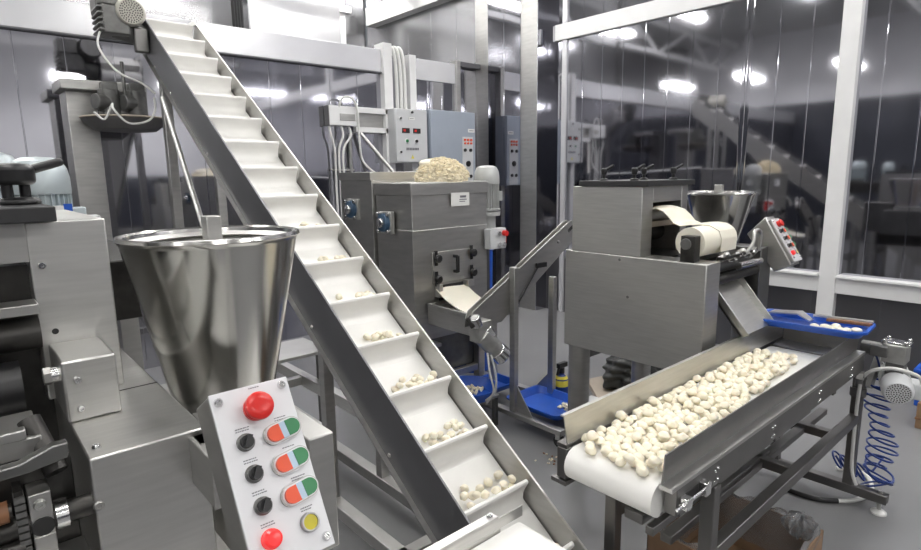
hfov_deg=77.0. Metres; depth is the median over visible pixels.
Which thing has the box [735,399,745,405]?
dumpling
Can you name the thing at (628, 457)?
dumpling
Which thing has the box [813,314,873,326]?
scraper
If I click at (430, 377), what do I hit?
dumpling
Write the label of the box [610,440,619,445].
dumpling
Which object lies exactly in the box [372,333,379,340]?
dumpling
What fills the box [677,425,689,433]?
dumpling
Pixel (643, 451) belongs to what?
dumpling
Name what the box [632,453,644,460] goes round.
dumpling
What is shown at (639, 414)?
dumpling
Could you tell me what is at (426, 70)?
trim
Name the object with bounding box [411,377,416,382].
dumpling
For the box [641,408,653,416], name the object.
dumpling
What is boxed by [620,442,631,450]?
dumpling
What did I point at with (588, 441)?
dumpling
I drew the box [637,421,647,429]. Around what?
dumpling
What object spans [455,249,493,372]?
pole
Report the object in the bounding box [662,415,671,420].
dumpling
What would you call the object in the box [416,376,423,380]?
dumpling
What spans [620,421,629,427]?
dumpling
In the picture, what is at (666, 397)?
dumpling
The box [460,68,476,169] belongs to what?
wall
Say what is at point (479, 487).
dumpling
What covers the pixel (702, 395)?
dumpling
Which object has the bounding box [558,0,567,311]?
trim
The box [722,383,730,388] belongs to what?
dumpling
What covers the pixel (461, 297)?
band
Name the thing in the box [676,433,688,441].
dumpling
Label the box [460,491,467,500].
dumpling
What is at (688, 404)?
dumpling
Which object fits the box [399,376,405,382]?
dumpling
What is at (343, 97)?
cable
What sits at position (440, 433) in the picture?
dumpling
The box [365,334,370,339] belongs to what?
dumpling
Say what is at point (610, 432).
dumpling
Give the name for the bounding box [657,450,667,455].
dumpling
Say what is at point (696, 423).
dumpling
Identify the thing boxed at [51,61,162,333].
machine
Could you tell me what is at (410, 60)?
trim
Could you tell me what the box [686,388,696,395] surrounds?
dumpling
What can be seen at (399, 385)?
dumpling
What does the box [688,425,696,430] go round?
dumpling
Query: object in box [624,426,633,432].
dumpling
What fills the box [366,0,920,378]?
wall
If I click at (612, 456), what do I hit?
dumpling
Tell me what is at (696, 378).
dumpling
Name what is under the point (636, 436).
dumpling
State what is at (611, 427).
dumpling
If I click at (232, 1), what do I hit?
cable
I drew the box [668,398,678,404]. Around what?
dumpling
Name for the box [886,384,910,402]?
vent grille
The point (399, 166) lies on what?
wall
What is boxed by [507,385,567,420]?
plastic tray
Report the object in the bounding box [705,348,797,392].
dough piece
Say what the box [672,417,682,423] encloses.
dumpling
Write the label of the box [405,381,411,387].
dumpling
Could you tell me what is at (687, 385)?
dumpling
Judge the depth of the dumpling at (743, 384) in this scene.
2.24 m
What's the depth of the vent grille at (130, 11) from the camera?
3.84 m
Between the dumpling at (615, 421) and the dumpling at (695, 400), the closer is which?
the dumpling at (615, 421)
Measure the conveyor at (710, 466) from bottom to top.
0.903 m
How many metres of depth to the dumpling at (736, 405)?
2.05 m
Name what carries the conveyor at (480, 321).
on the floor
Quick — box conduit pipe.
[360,132,394,171]
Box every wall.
[0,28,454,368]
[62,0,365,46]
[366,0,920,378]
[392,58,404,171]
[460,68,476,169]
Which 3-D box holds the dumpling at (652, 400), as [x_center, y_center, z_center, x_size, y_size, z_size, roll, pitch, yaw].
[0.690,0.451,2.080,0.038,0.030,0.037,2,10,15]
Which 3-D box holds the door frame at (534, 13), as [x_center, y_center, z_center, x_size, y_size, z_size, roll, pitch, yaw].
[0.615,-2.055,7.062,0.210,4.900,1.024,-9,13,-41]
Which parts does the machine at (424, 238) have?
foot plate, clamp knob, clamp knob, door, door handle, rating plate, clamp knob, clamp knob, leg, motor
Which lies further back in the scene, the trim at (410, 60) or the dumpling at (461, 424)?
the trim at (410, 60)
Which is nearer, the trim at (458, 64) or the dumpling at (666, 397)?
the dumpling at (666, 397)
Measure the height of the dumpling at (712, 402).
0.029 m
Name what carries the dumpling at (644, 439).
on the conveyor at (710, 466)
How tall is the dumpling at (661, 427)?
0.030 m
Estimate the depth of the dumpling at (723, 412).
2.00 m
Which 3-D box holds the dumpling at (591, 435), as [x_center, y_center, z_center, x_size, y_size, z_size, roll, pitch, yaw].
[0.413,0.502,1.811,0.038,0.031,0.039,3,10,19]
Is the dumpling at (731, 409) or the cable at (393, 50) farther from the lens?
the cable at (393, 50)
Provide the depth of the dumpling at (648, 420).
1.90 m
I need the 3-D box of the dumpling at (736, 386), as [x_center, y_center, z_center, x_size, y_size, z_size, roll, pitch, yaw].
[1.048,0.427,2.186,0.033,0.027,0.033,3,11,23]
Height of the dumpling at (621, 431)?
0.031 m
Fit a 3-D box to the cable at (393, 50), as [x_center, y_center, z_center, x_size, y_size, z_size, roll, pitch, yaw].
[-0.783,-2.183,6.401,0.202,0.680,0.062,4,11,26]
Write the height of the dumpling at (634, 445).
0.029 m
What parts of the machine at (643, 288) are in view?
leg, clamp lever, lid, clamp lever, leg, clamp lever, panel, clamp lever, leg, drive chain, guide rod, wire handle, control panel, panel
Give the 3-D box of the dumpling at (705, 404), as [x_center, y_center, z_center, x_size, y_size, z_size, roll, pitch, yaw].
[0.860,0.457,2.031,0.037,0.031,0.039,3,11,22]
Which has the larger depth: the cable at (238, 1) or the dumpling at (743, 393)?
the cable at (238, 1)
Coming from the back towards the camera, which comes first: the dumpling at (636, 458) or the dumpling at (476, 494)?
the dumpling at (476, 494)
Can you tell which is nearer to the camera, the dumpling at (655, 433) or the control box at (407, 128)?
the dumpling at (655, 433)
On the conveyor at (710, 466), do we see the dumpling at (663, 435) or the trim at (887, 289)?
the dumpling at (663, 435)
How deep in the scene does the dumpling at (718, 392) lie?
2.12 m
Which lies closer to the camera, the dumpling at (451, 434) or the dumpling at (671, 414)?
the dumpling at (671, 414)
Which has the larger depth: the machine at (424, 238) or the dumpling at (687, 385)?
the machine at (424, 238)
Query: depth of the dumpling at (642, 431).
1.82 m
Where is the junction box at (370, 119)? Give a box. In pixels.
[324,105,387,133]
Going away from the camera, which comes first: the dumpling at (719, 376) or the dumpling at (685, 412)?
the dumpling at (685, 412)
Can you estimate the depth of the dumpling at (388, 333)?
2.57 m
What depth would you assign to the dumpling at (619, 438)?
1.82 m
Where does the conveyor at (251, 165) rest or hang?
on the floor
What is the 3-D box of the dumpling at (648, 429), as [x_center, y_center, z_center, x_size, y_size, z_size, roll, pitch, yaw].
[0.618,0.508,1.883,0.037,0.026,0.032,5,12,31]
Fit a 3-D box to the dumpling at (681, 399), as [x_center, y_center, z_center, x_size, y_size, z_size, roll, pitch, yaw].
[0.799,0.448,2.091,0.038,0.032,0.038,4,11,24]
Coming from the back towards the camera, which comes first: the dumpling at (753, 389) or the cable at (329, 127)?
the cable at (329, 127)
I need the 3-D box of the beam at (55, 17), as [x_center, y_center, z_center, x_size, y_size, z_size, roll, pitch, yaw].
[-4.145,-1.771,3.466,8.750,0.250,0.120,-9,13,-41]
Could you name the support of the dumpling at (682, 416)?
on the conveyor at (710, 466)
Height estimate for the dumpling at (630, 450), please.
0.031 m
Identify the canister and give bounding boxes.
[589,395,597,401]
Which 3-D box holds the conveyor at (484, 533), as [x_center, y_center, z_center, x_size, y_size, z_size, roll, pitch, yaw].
[-0.564,1.188,0.876,2.400,0.675,0.500,-9,13,-41]
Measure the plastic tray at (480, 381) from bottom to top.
0.070 m
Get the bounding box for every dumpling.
[335,293,342,299]
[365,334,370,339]
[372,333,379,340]
[385,330,392,337]
[391,386,399,392]
[395,382,402,388]
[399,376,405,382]
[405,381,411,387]
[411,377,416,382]
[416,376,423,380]
[422,433,429,441]
[427,375,433,381]
[428,438,436,445]
[429,371,436,377]
[429,431,437,438]
[437,431,443,438]
[442,435,450,440]
[443,422,451,429]
[447,431,454,437]
[449,419,456,427]
[452,424,458,430]
[457,422,464,428]
[460,484,468,491]
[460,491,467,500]
[467,502,475,508]
[468,491,475,500]
[471,491,480,498]
[475,484,483,491]
[481,490,489,498]
[484,477,492,486]
[491,486,500,494]
[493,470,502,477]
[500,480,508,487]
[507,475,515,482]
[581,433,587,441]
[584,440,594,446]
[584,444,596,454]
[586,430,598,440]
[594,436,604,445]
[596,426,606,433]
[596,431,604,437]
[600,446,612,456]
[601,441,611,446]
[604,435,615,441]
[606,426,616,432]
[606,430,616,437]
[608,451,619,461]
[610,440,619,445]
[611,423,620,429]
[611,444,620,452]
[612,419,621,424]
[615,410,626,419]
[615,435,623,443]
[615,457,625,466]
[617,428,627,437]
[618,450,626,456]
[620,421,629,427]
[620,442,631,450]
[622,437,633,445]
[623,453,634,463]
[624,417,633,425]
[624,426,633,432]
[627,448,637,453]
[628,456,640,466]
[629,415,637,422]
[631,432,642,440]
[632,408,641,414]
[632,443,642,448]
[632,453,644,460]
[633,427,645,435]
[635,411,644,420]
[635,461,646,467]
[636,447,647,456]
[636,466,648,476]
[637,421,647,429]
[638,436,648,443]
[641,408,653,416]
[641,442,652,451]
[642,417,653,425]
[645,427,654,433]
[645,433,655,439]
[645,452,655,458]
[645,459,654,467]
[647,396,657,404]
[648,430,657,436]
[648,455,661,466]
[649,438,658,445]
[649,446,660,455]
[653,423,659,430]
[653,442,662,449]
[655,404,664,410]
[656,410,665,417]
[656,417,665,424]
[657,396,664,403]
[657,424,668,431]
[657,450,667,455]
[657,462,663,471]
[658,431,669,440]
[662,394,671,401]
[662,402,671,408]
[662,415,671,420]
[662,441,675,450]
[665,412,675,417]
[666,419,677,428]
[667,438,678,445]
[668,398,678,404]
[669,429,678,435]
[670,406,680,411]
[670,433,677,438]
[672,388,681,394]
[672,403,682,408]
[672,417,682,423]
[675,413,685,422]
[676,395,686,403]
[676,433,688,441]
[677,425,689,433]
[681,409,689,415]
[683,383,691,388]
[684,400,693,408]
[684,416,694,424]
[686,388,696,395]
[687,380,696,385]
[687,412,698,419]
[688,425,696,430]
[691,397,700,403]
[691,420,702,426]
[692,375,701,381]
[692,428,701,434]
[694,406,704,413]
[697,391,707,399]
[697,425,706,430]
[698,387,707,392]
[699,409,709,417]
[700,401,710,409]
[700,417,709,422]
[703,420,712,427]
[705,374,714,381]
[707,399,715,406]
[708,407,717,413]
[708,413,718,421]
[712,387,720,393]
[714,390,724,396]
[714,403,721,412]
[715,372,724,379]
[715,396,724,403]
[718,365,727,372]
[718,401,729,408]
[719,409,729,417]
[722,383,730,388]
[726,400,734,405]
[727,406,737,412]
[730,396,739,401]
[731,389,740,395]
[732,403,741,407]
[733,384,742,391]
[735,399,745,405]
[738,369,747,376]
[739,382,748,387]
[740,392,750,399]
[744,377,752,384]
[748,386,757,393]
[754,373,762,379]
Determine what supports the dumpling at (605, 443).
on the conveyor at (710, 466)
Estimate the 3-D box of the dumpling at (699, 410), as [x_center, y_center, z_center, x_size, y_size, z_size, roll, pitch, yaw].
[0.821,0.465,1.990,0.034,0.027,0.034,-1,10,-3]
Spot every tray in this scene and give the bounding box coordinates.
[428,300,508,335]
[459,375,497,402]
[483,373,509,391]
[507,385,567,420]
[763,309,875,338]
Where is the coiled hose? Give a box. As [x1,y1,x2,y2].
[831,356,898,486]
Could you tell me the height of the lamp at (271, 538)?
0.025 m
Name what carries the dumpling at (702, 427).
on the conveyor at (710, 466)
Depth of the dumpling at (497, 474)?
2.24 m
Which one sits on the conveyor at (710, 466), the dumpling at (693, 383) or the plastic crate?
the dumpling at (693, 383)
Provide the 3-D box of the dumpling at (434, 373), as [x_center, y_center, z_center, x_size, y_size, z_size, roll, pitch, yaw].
[-0.117,0.428,2.495,0.034,0.034,0.033,-2,10,-6]
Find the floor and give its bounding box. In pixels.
[144,307,920,549]
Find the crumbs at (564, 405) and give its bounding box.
[557,402,567,411]
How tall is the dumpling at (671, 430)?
0.028 m
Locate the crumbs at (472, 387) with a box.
[466,384,483,394]
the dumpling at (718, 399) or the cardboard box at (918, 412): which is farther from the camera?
the cardboard box at (918, 412)
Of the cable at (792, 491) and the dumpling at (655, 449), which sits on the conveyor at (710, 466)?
the dumpling at (655, 449)
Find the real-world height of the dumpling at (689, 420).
0.028 m
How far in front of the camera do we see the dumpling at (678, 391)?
2.20 m
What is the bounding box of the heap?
[412,156,469,181]
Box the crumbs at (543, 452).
[535,452,556,464]
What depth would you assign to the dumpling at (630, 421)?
1.95 m
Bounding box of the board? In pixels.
[589,376,616,397]
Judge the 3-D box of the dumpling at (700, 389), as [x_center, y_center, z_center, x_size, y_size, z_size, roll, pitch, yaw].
[0.908,0.433,2.167,0.035,0.028,0.036,4,11,26]
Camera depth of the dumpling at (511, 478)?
2.21 m
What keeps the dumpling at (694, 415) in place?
on the conveyor at (710, 466)
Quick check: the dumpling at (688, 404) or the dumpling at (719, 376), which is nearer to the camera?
the dumpling at (688, 404)
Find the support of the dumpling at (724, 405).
on the conveyor at (710, 466)
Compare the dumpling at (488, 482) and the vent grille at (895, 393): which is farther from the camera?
the vent grille at (895, 393)
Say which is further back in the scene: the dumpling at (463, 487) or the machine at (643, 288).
the machine at (643, 288)
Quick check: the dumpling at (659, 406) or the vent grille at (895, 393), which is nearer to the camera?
the dumpling at (659, 406)
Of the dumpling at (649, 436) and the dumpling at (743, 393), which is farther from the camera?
the dumpling at (743, 393)
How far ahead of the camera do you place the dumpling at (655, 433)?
1.85 m
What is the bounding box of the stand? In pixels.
[479,393,498,425]
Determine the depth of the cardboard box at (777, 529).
2.41 m
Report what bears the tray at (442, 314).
on the conveyor at (480, 321)
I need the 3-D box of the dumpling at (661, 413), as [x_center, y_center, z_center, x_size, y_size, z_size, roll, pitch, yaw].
[0.696,0.484,2.009,0.035,0.030,0.033,1,10,8]
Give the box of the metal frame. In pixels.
[330,134,354,171]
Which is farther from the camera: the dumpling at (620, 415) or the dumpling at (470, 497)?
the dumpling at (470, 497)
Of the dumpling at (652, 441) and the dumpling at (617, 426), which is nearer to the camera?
the dumpling at (652, 441)
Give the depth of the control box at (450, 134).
6.80 m
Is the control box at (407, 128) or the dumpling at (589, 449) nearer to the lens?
the dumpling at (589, 449)
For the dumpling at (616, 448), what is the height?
0.027 m
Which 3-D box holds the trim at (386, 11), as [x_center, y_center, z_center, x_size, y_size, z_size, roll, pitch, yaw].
[-0.582,-3.862,8.122,0.170,0.270,2.500,-9,13,-41]
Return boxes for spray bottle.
[556,361,567,392]
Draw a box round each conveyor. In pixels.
[89,0,586,549]
[423,505,565,549]
[428,220,572,446]
[551,326,920,549]
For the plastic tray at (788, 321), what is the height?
0.035 m
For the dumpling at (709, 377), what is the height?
0.032 m
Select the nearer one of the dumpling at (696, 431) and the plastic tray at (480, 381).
the dumpling at (696, 431)
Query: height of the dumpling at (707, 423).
0.030 m
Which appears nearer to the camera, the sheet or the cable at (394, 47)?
the sheet
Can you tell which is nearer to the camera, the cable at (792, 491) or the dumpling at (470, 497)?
the dumpling at (470, 497)
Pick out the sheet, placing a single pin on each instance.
(679, 216)
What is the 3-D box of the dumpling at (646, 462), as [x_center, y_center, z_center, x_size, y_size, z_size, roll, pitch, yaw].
[0.552,0.545,1.676,0.032,0.025,0.035,5,11,29]
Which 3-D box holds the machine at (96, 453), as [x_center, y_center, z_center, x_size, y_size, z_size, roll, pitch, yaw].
[-1.143,0.524,1.590,1.418,1.755,2.222,-4,10,-18]
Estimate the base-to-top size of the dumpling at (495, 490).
0.028 m
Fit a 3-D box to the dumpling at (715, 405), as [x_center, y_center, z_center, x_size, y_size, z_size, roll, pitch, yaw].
[0.916,0.473,2.056,0.038,0.030,0.038,4,11,25]
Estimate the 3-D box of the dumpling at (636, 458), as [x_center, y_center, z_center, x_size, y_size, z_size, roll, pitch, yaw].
[0.507,0.544,1.685,0.037,0.030,0.034,-9,13,-38]
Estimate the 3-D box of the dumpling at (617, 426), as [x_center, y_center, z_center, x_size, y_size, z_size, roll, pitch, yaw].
[0.515,0.504,1.909,0.035,0.028,0.034,7,12,37]
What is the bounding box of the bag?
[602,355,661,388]
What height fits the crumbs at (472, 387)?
0.036 m
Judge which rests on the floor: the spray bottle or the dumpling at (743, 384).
the spray bottle
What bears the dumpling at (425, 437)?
on the conveyor at (251, 165)
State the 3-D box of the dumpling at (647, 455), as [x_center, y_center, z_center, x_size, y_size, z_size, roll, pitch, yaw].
[0.565,0.538,1.715,0.034,0.028,0.035,2,10,15]
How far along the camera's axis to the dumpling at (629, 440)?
1.80 m
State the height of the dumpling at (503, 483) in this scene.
0.027 m
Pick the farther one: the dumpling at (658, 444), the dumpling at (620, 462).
the dumpling at (658, 444)
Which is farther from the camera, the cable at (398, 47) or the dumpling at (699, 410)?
the cable at (398, 47)
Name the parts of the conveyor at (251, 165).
support leg, brace rod, support leg, plate, rail, support leg, support leg, frame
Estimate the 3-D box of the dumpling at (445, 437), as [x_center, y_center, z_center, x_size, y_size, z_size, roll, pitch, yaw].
[-0.056,0.637,2.254,0.037,0.030,0.031,-4,10,-18]
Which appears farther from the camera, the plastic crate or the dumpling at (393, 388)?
the plastic crate
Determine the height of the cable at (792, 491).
0.030 m
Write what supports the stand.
on the floor
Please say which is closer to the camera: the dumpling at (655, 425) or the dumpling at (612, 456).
the dumpling at (612, 456)
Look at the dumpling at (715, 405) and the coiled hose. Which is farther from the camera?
the coiled hose
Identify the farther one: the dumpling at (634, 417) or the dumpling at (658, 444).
the dumpling at (634, 417)
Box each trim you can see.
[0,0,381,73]
[339,0,350,43]
[365,0,451,27]
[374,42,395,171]
[401,55,418,171]
[416,58,454,83]
[450,60,479,111]
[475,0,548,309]
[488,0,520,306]
[553,26,571,42]
[555,0,739,41]
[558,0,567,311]
[769,267,920,303]
[815,0,865,315]
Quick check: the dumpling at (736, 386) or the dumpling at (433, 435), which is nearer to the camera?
the dumpling at (736, 386)
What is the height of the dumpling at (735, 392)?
0.026 m
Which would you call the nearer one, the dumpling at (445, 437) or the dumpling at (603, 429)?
the dumpling at (603, 429)
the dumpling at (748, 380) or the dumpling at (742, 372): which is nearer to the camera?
the dumpling at (748, 380)
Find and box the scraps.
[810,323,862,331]
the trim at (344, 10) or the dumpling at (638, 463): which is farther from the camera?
the trim at (344, 10)
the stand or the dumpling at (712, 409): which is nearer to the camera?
the dumpling at (712, 409)
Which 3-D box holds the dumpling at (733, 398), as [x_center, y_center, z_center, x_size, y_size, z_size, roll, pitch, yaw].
[1.005,0.460,2.121,0.037,0.030,0.037,2,10,18]
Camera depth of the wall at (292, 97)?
4.98 m
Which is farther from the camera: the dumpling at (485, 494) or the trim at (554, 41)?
the trim at (554, 41)
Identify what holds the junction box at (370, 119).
attached to the wall at (292, 97)
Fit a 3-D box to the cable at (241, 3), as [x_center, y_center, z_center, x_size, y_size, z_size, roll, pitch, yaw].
[-2.083,-3.027,5.359,0.077,2.281,0.045,3,11,22]
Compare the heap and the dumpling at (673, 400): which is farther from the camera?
the heap
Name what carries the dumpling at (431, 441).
on the conveyor at (251, 165)
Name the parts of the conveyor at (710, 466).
leg, long rail, under rail, leg, scraper rail, leg, long rail, plate, leg, motor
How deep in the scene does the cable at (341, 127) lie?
6.01 m
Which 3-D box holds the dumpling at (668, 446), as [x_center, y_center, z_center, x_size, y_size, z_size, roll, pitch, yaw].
[0.625,0.513,1.732,0.041,0.030,0.034,1,10,13]
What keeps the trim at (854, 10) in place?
attached to the wall at (741, 94)
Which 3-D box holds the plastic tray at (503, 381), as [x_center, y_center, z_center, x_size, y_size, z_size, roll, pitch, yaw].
[0.231,0.792,4.203,0.300,0.050,0.260,-9,13,-41]
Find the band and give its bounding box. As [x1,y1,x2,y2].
[436,285,480,312]
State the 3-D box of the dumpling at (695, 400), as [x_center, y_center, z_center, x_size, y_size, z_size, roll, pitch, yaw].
[0.846,0.450,2.074,0.036,0.028,0.031,-4,11,-19]
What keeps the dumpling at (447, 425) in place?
on the conveyor at (251, 165)
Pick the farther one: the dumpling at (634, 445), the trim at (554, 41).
the trim at (554, 41)
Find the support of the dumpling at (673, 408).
on the conveyor at (710, 466)
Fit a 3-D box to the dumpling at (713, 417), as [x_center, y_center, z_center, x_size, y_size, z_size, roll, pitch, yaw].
[0.843,0.475,1.930,0.035,0.030,0.035,-7,12,-32]
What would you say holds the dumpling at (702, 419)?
on the conveyor at (710, 466)
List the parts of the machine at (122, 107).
gear motor, gear motor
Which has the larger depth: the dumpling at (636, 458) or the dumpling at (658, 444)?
the dumpling at (658, 444)
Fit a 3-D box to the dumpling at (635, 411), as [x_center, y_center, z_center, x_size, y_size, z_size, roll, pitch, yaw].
[0.622,0.482,2.028,0.036,0.029,0.034,-4,10,-18]
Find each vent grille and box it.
[119,0,142,22]
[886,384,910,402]
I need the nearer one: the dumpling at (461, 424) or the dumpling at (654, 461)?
the dumpling at (654, 461)
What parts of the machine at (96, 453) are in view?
panel, product plate, drive chain, lid, clamp lever, scraper blade, bearing plate, motor, rating plate, drip plate, leg, control panel, selector knob, selector knob, selector knob, panel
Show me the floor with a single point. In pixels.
(846, 526)
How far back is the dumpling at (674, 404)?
2.06 m
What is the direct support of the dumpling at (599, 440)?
on the conveyor at (710, 466)
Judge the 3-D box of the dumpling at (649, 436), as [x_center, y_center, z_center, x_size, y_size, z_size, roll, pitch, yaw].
[0.601,0.516,1.833,0.035,0.030,0.037,-5,11,-21]
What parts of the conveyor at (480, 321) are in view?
gear motor, post, post, plate, rail, plate, rail, post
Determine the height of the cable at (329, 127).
2.173 m
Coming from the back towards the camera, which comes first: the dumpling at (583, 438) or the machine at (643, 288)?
the machine at (643, 288)
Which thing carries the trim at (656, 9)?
attached to the wall at (741, 94)
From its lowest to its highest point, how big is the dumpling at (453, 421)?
0.034 m
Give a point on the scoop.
(800, 313)
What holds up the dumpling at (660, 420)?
on the conveyor at (710, 466)
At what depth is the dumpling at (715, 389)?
2.20 m
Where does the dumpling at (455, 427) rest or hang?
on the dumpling
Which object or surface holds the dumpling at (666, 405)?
on the conveyor at (710, 466)
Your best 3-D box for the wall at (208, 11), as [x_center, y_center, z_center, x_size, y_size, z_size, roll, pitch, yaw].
[-5.412,-1.810,6.183,10.400,4.900,0.053,-9,13,-41]
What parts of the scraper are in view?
handle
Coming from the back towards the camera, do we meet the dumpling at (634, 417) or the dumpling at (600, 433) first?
the dumpling at (634, 417)
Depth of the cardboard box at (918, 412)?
3.69 m
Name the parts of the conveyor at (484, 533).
rail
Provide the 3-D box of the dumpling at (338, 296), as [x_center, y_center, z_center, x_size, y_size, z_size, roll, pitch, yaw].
[-0.573,0.102,2.727,0.032,0.030,0.034,-2,10,-6]
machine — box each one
[0,152,338,549]
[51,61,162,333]
[338,165,508,375]
[564,163,801,410]
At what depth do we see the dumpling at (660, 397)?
2.12 m
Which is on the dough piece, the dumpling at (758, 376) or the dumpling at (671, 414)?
the dumpling at (758, 376)
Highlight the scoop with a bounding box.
[769,309,812,321]
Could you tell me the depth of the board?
4.39 m
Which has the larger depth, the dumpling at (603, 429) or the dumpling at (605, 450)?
the dumpling at (603, 429)
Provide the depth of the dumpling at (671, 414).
1.98 m
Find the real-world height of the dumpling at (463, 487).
0.034 m
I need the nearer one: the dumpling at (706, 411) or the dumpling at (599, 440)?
the dumpling at (599, 440)
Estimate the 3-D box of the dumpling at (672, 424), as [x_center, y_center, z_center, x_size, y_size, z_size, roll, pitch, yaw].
[0.689,0.486,1.883,0.037,0.030,0.036,-3,10,-14]
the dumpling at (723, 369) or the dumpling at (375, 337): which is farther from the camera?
the dumpling at (375, 337)
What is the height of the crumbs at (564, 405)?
0.036 m
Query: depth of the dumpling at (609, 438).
1.81 m
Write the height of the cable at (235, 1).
2.281 m
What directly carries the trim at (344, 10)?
attached to the wall at (208, 11)
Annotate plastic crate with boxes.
[913,362,920,405]
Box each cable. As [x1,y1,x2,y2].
[230,0,235,26]
[234,0,238,27]
[237,0,241,27]
[240,0,243,27]
[328,126,338,214]
[338,96,417,171]
[338,126,343,218]
[342,126,351,172]
[391,46,398,107]
[393,46,402,108]
[397,46,406,108]
[788,466,873,502]
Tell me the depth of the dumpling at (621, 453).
1.72 m
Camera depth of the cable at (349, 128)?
6.05 m
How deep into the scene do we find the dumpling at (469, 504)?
2.09 m
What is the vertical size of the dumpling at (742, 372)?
0.030 m
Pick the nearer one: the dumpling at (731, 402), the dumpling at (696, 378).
the dumpling at (731, 402)
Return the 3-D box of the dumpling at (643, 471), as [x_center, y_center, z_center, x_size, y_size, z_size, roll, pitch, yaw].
[0.513,0.553,1.631,0.036,0.028,0.034,-3,10,-12]
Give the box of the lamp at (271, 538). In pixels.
[261,528,282,549]
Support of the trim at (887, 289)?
attached to the wall at (741, 94)
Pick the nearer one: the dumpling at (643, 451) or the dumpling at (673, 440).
the dumpling at (643, 451)
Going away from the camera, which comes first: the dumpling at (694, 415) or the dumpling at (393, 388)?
the dumpling at (694, 415)
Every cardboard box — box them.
[647,493,823,549]
[915,401,920,428]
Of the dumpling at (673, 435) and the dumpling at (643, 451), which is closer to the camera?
the dumpling at (643, 451)
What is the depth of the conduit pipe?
6.18 m
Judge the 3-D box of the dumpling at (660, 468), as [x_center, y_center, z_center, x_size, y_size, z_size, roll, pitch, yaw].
[0.577,0.548,1.652,0.032,0.027,0.034,-3,10,-13]

